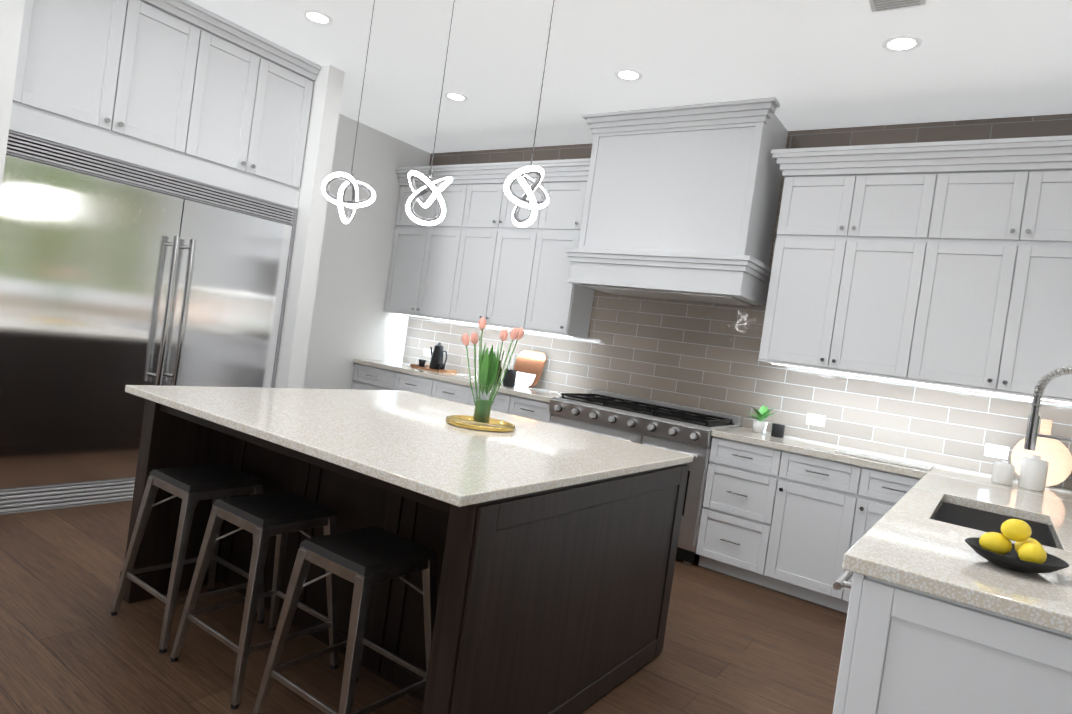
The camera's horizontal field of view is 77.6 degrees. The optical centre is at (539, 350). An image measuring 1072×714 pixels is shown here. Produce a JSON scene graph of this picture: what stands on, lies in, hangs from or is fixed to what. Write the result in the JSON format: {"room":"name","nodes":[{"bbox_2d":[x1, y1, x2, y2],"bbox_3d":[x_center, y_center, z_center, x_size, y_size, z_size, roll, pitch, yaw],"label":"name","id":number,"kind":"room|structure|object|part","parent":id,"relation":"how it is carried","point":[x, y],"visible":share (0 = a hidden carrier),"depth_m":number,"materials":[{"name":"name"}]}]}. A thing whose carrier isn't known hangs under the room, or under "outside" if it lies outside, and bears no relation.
{"room":"kitchen","nodes":[
{"label":"kitchen","id":0,"kind":"room"},
{"bbox_2d":[0,0,24,198],"bbox_3d":[-4.372,-0.880,4.379,3.982,3.070,0.181,9,1,35],"label":"pier","id":1,"kind":"object","parent":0,"point":[11,15],"depth_m":3.28,"materials":[{"name":"paint"}]},
{"bbox_2d":[274,64,344,387],"bbox_3d":[-2.026,-0.567,5.074,0.882,3.070,0.133,9,1,35],"label":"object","id":2,"kind":"structure","parent":0,"point":[312,203],"depth_m":4.81,"materials":[{"name":"paint"}]},
{"bbox_2d":[303,113,430,388],"bbox_3d":[-2.455,-0.632,5.398,0.200,3.070,3.694,9,1,35],"label":"wall","id":3,"kind":"structure","parent":0,"point":[351,319],"depth_m":6.25,"materials":[{"name":"paint"}]},
{"bbox_2d":[9,0,320,208],"bbox_3d":[-2.454,-1.638,4.300,0.783,1.034,1.755,9,1,35],"label":"upper cabinet","id":4,"kind":"object","parent":3,"relation":"attached to","point":[188,90],"visible":0.96,"depth_m":4.03,"materials":[{"name":"paint"}]},
{"bbox_2d":[0,501,846,713],"bbox_3d":[-5.843,0.617,-2.248,9.900,0.060,20.540,9,1,35],"label":"floor","id":5,"kind":"structure","parent":0,"point":[70,643],"depth_m":2.74,"materials":[{"name":"brown wood"}]},
{"bbox_2d":[0,130,296,514],"bbox_3d":[-2.625,-0.111,4.303,0.778,2.030,1.740,9,1,35],"label":"fridge","id":6,"kind":"object","parent":5,"relation":"on","point":[86,238],"depth_m":3.92,"materials":[{"name":"silver metal"}]},
{"bbox_3d":[-2.284,-0.248,4.165,0.100,0.921,0.138,9,1,35],"label":"fridge handle","id":7,"kind":"part","parent":6,"relation":"part of","materials":[{"name":"silver metal"}]},
{"bbox_2d":[111,464,264,652],"bbox_3d":[-1.410,0.806,2.752,0.425,0.605,0.426,9,1,35],"label":"stool","id":8,"kind":"object","parent":5,"relation":"on","point":[190,486],"visible":0.81,"depth_m":2.69,"materials":[{"name":"black metal"}]},
{"bbox_2d":[170,490,337,709],"bbox_3d":[-1.017,0.866,2.477,0.425,0.605,0.426,9,1,35],"label":"stool","id":9,"kind":"object","parent":5,"relation":"on","point":[264,517],"visible":1,"depth_m":2.42,"materials":[{"name":"black metal"}]},
{"bbox_2d":[253,526,436,713],"bbox_3d":[-0.595,0.930,2.181,0.425,0.605,0.426,9,1,35],"label":"stool","id":10,"kind":"object","parent":5,"relation":"on","point":[364,560],"visible":0.9,"depth_m":2.12,"materials":[{"name":"black metal"}]},
{"bbox_2d":[351,363,398,389],"bbox_3d":[-1.396,0.606,6.441,0.635,0.872,0.617,9,1,35],"label":"base cabinet","id":11,"kind":"object","parent":5,"relation":"on","point":[365,377],"depth_m":6.20,"materials":[{"name":"paint"}]},
{"bbox_2d":[119,399,688,713],"bbox_3d":[-0.572,0.779,2.942,1.887,0.883,1.495,9,1,35],"label":"kitchen island","id":12,"kind":"object","parent":5,"relation":"on","point":[554,601],"visible":0.48,"depth_m":2.45,"materials":[{"name":"brown wood"}]},
{"bbox_2d":[125,385,692,506],"bbox_3d":[-0.521,0.324,2.916,1.887,0.030,1.598,9,1,35],"label":"island countertop","id":13,"kind":"structure","parent":12,"relation":"on","point":[416,442],"depth_m":2.52,"materials":[{"name":"white stone"}]},
{"bbox_2d":[446,317,523,431],"bbox_3d":[-0.238,0.096,3.034,0.316,0.492,0.316,9,1,35],"label":"flower vase","id":14,"kind":"object","parent":13,"relation":"on","point":[480,419],"visible":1,"depth_m":3.03,"materials":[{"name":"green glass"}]},
{"bbox_3d":[-0.258,0.239,3.037,0.080,0.185,0.080,9,1,35],"label":"vase glass","id":15,"kind":"part","parent":14,"relation":"part of","materials":[{"name":"green glass"}]},
{"bbox_2d":[399,372,478,405],"bbox_3d":[-0.820,0.693,6.038,1.034,0.872,0.617,9,1,35],"label":"base cabinet","id":16,"kind":"object","parent":5,"relation":"on","point":[435,388],"depth_m":5.74,"materials":[{"name":"paint"}]},
{"bbox_2d":[475,390,551,422],"bbox_3d":[-0.146,0.796,5.567,0.875,0.872,0.617,9,1,35],"label":"base cabinet","id":17,"kind":"object","parent":5,"relation":"on","point":[533,409],"depth_m":5.23,"materials":[{"name":"paint"}]},
{"bbox_2d":[353,359,583,402],"bbox_3d":[-0.665,0.253,5.953,2.293,0.040,0.637,9,1,35],"label":"countertop","id":18,"kind":"structure","parent":17,"relation":"on","point":[540,394],"depth_m":5.74,"materials":[{"name":"white stone"}]},
{"bbox_2d":[410,342,456,372],"bbox_3d":[-0.985,0.048,6.289,0.385,0.263,0.240,9,1,35],"label":"tea set","id":19,"kind":"object","parent":18,"relation":"on","point":[437,364],"visible":1,"depth_m":6.23,"materials":[{"name":"black metal"}]},
{"bbox_2d":[494,350,546,386],"bbox_3d":[-0.191,0.144,5.745,0.300,0.312,0.439,9,1,35],"label":"board","id":20,"kind":"object","parent":18,"relation":"on","point":[526,370],"visible":0.94,"depth_m":5.82,"materials":[{"name":"brown wood"}]},
{"bbox_2d":[549,390,742,564],"bbox_3d":[0.702,0.866,4.919,1.250,0.990,0.698,9,1,35],"label":"range","id":21,"kind":"object","parent":5,"relation":"on","point":[673,427],"visible":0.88,"depth_m":4.60,"materials":[{"name":"silver metal"}]},
{"bbox_2d":[696,436,795,589],"bbox_3d":[1.440,1.037,4.457,0.509,0.872,0.617,9,1,35],"label":"base cabinet","id":22,"kind":"object","parent":5,"relation":"on","point":[741,527],"depth_m":4.20,"materials":[{"name":"paint"}]},
{"bbox_2d":[776,453,875,612],"bbox_3d":[1.804,1.092,4.202,0.513,0.872,0.617,9,1,35],"label":"base cabinet","id":23,"kind":"object","parent":5,"relation":"on","point":[795,524],"depth_m":3.94,"materials":[{"name":"paint"}]},
{"bbox_2d":[868,470,920,529],"bbox_3d":[2.086,1.135,4.005,0.433,0.872,0.617,9,1,35],"label":"base cabinet","id":24,"kind":"object","parent":5,"relation":"on","point":[889,488],"depth_m":3.75,"materials":[{"name":"paint"}]},
{"bbox_2d":[711,427,926,475],"bbox_3d":[1.777,0.624,4.243,1.200,0.040,0.641,9,1,35],"label":"countertop","id":25,"kind":"structure","parent":24,"relation":"on","point":[818,449],"depth_m":4.11,"materials":[{"name":"white stone"}]},
{"bbox_2d":[747,405,775,433],"bbox_3d":[1.505,0.464,4.542,0.223,0.190,0.138,9,1,35],"label":"herb pot","id":26,"kind":"object","parent":25,"relation":"on","point":[759,424],"visible":1,"depth_m":4.52,"materials":[{"name":"white ceramic"}]},
{"bbox_2d":[771,423,784,437],"bbox_3d":[1.585,0.530,4.447,0.084,0.085,0.084,9,1,35],"label":"candle jar","id":27,"kind":"object","parent":25,"relation":"on","point":[777,430],"visible":1,"depth_m":4.41,"materials":[{"name":"black glass"}]},
{"bbox_2d":[834,447,934,470],"bbox_3d":[2.054,0.640,3.981,0.500,0.012,0.320,9,1,35],"label":"serving board","id":28,"kind":"object","parent":25,"relation":"on","point":[890,459],"visible":1,"depth_m":3.93,"materials":[{"name":"white ceramic"}]},
{"bbox_2d":[888,502,1071,713],"bbox_3d":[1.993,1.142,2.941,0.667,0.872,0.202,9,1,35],"label":"base cabinet","id":29,"kind":"object","parent":5,"relation":"on","point":[905,650],"depth_m":1.54,"materials":[{"name":"paint"}]},
{"bbox_2d":[833,570,853,589],"bbox_3d":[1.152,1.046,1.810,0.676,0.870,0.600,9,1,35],"label":"handle","id":30,"kind":"object","parent":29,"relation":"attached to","point":[840,582],"visible":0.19,"depth_m":1.80,"materials":[{"name":"silver metal"}]},
{"bbox_2d":[842,462,1071,634],"bbox_3d":[1.886,0.667,2.726,0.713,0.040,3.005,9,1,35],"label":"countertop","id":31,"kind":"structure","parent":29,"relation":"on","point":[906,540],"depth_m":1.84,"materials":[{"name":"white stone"}]},
{"bbox_2d":[991,460,1014,485],"bbox_3d":[2.488,0.652,3.584,0.096,0.125,0.095,9,1,35],"label":"canister","id":32,"kind":"object","parent":31,"relation":"on","point":[1002,472],"depth_m":3.55,"materials":[{"name":"white ceramic"}]},
{"bbox_2d":[965,519,1069,573],"bbox_3d":[1.272,0.513,1.781,0.230,0.128,0.230,9,1,35],"label":"lemon bowl","id":33,"kind":"object","parent":31,"relation":"on","point":[1025,553],"visible":1,"depth_m":1.76,"materials":[{"name":"yellow food"}]},
{"bbox_2d":[1018,455,1048,491],"bbox_3d":[2.609,0.641,3.526,0.116,0.180,0.114,9,1,35],"label":"canister","id":34,"kind":"object","parent":31,"relation":"on","point":[1033,472],"depth_m":3.48,"materials":[{"name":"white ceramic"}]},
{"bbox_2d":[1011,419,1071,486],"bbox_3d":[2.831,0.572,3.758,0.280,0.370,0.118,9,1,35],"label":"cutting boards","id":35,"kind":"object","parent":31,"relation":"on","point":[1055,454],"visible":0.58,"depth_m":3.75,"materials":[{"name":"brown wood"}]},
{"bbox_2d":[1024,366,1071,450],"bbox_3d":[1.907,0.352,2.407,0.258,0.600,0.132,9,1,35],"label":"faucet","id":36,"kind":"object","parent":31,"relation":"on","point":[1032,434],"visible":1,"depth_m":2.48,"materials":[{"name":"silver metal"}]},
{"bbox_2d":[189,0,1071,152],"bbox_3d":[-1.113,-1.994,3.944,9.900,0.050,5.340,9,1,35],"label":"ceiling","id":37,"kind":"structure","parent":0,"point":[816,64],"depth_m":3.92,"materials":[{"name":"paint"}]},
{"bbox_2d":[302,10,332,24],"bbox_3d":[-1.333,-1.996,3.999,0.180,0.007,0.180,9,1,35],"label":"recessed light","id":38,"kind":"object","parent":37,"relation":"in","point":[317,17],"visible":1,"depth_m":3.99,"materials":[{"name":"white plastic"}]},
{"bbox_2d":[321,0,375,223],"bbox_3d":[-0.812,-1.243,3.072,0.168,1.320,0.216,9,1,35],"label":"pendant light","id":39,"kind":"object","parent":37,"relation":"hanging from","point":[354,203],"visible":1,"depth_m":3.07,"materials":[{"name":"silver metal"}]},
{"bbox_2d":[406,0,454,225],"bbox_3d":[-0.396,-1.180,2.781,0.237,1.320,0.148,9,1,35],"label":"pendant light","id":40,"kind":"object","parent":37,"relation":"hanging from","point":[440,184],"visible":1,"depth_m":2.78,"materials":[{"name":"silver metal"}]},
{"bbox_2d":[444,92,467,101],"bbox_3d":[-0.636,-1.918,5.039,0.180,0.007,0.180,9,1,35],"label":"recessed light","id":41,"kind":"object","parent":37,"relation":"in","point":[455,96],"visible":0.98,"depth_m":5.03,"materials":[{"name":"white plastic"}]},
{"bbox_2d":[504,0,554,227],"bbox_3d":[0.025,-1.116,2.486,0.153,1.320,0.242,9,1,35],"label":"pendant light","id":42,"kind":"object","parent":37,"relation":"hanging from","point":[524,179],"visible":1,"depth_m":2.47,"materials":[{"name":"silver metal"}]},
{"bbox_2d":[614,69,642,80],"bbox_3d":[0.557,-1.737,4.204,0.180,0.007,0.180,9,1,35],"label":"recessed light","id":43,"kind":"object","parent":37,"relation":"in","point":[628,75],"visible":1,"depth_m":4.20,"materials":[{"name":"white plastic"}]},
{"bbox_2d":[868,0,925,12],"bbox_3d":[1.597,-1.570,2.988,0.220,0.007,0.150,9,1,35],"label":"ceiling vent","id":44,"kind":"object","parent":37,"relation":"in","point":[880,5],"visible":1,"depth_m":3.02,"materials":[{"name":"metal"}]},
{"bbox_2d":[882,35,921,51],"bbox_3d":[1.823,-1.546,3.361,0.180,0.007,0.180,9,1,35],"label":"recessed light","id":45,"kind":"object","parent":37,"relation":"in","point":[902,43],"visible":1,"depth_m":3.35,"materials":[{"name":"white plastic"}]},
{"bbox_2d":[403,176,1071,489],"bbox_3d":[0.992,-0.152,5.358,5.970,3.070,0.200,9,1,35],"label":"wall","id":46,"kind":"structure","parent":0,"point":[702,355],"depth_m":4.89,"materials":[{"name":"tile"}]},
{"bbox_2d":[423,348,432,356],"bbox_3d":[-1.121,0.015,6.673,0.118,0.075,0.006,9,1,35],"label":"electrical outlet","id":47,"kind":"object","parent":46,"relation":"attached to","point":[426,352],"visible":0.83,"depth_m":6.67,"materials":[{"name":"white plastic"}]},
{"bbox_2d":[384,166,475,321],"bbox_3d":[-0.966,-1.014,6.435,0.940,1.400,0.347,9,1,35],"label":"upper cabinet","id":48,"kind":"object","parent":46,"relation":"attached to","point":[424,276],"depth_m":6.26,"materials":[{"name":"paint"}]},
{"bbox_2d":[456,162,551,330],"bbox_3d":[-0.290,-0.912,5.962,0.976,1.400,0.347,9,1,35],"label":"upper cabinet","id":49,"kind":"object","parent":46,"relation":"attached to","point":[474,255],"depth_m":5.79,"materials":[{"name":"paint"}]},
{"bbox_2d":[528,158,593,338],"bbox_3d":[0.203,-0.837,5.617,0.488,1.400,0.347,9,1,35],"label":"upper cabinet","id":50,"kind":"object","parent":46,"relation":"attached to","point":[561,307],"depth_m":5.45,"materials":[{"name":"paint"}]},
{"bbox_2d":[565,97,787,306],"bbox_3d":[0.997,-1.047,4.914,1.437,1.285,0.632,9,1,35],"label":"range hood","id":51,"kind":"object","parent":46,"relation":"attached to","point":[680,202],"visible":0.9,"depth_m":4.65,"materials":[{"name":"paint"}]},
{"bbox_2d":[429,113,1071,165],"bbox_3d":[1.087,-1.551,5.278,5.470,0.269,0.002,9,1,35],"label":"wall band","id":52,"kind":"object","parent":46,"relation":"attached to","point":[1024,126],"visible":0.22,"depth_m":4.45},
{"bbox_2d":[806,413,825,426],"bbox_3d":[1.887,0.472,4.567,0.118,0.075,0.006,9,1,35],"label":"electrical outlet","id":53,"kind":"object","parent":46,"relation":"attached to","point":[816,419],"visible":1,"depth_m":4.57,"materials":[{"name":"white plastic"}]},
{"bbox_2d":[758,143,957,383],"bbox_3d":[2.039,-0.558,4.333,0.949,1.400,0.347,9,1,35],"label":"upper cabinet","id":54,"kind":"object","parent":46,"relation":"attached to","point":[858,243],"depth_m":4.16,"materials":[{"name":"paint"}]},
{"bbox_2d":[984,443,1009,459],"bbox_3d":[2.725,0.599,3.982,0.118,0.075,0.006,9,1,35],"label":"electrical outlet","id":55,"kind":"object","parent":46,"relation":"attached to","point":[996,451],"visible":1,"depth_m":3.98,"materials":[{"name":"white plastic"}]},
{"bbox_2d":[922,135,1071,403],"bbox_3d":[2.708,-0.456,3.864,0.949,1.400,0.347,9,1,35],"label":"upper cabinet","id":56,"kind":"object","parent":46,"relation":"attached to","point":[945,264],"depth_m":3.72,"materials":[{"name":"paint"}]}
]}

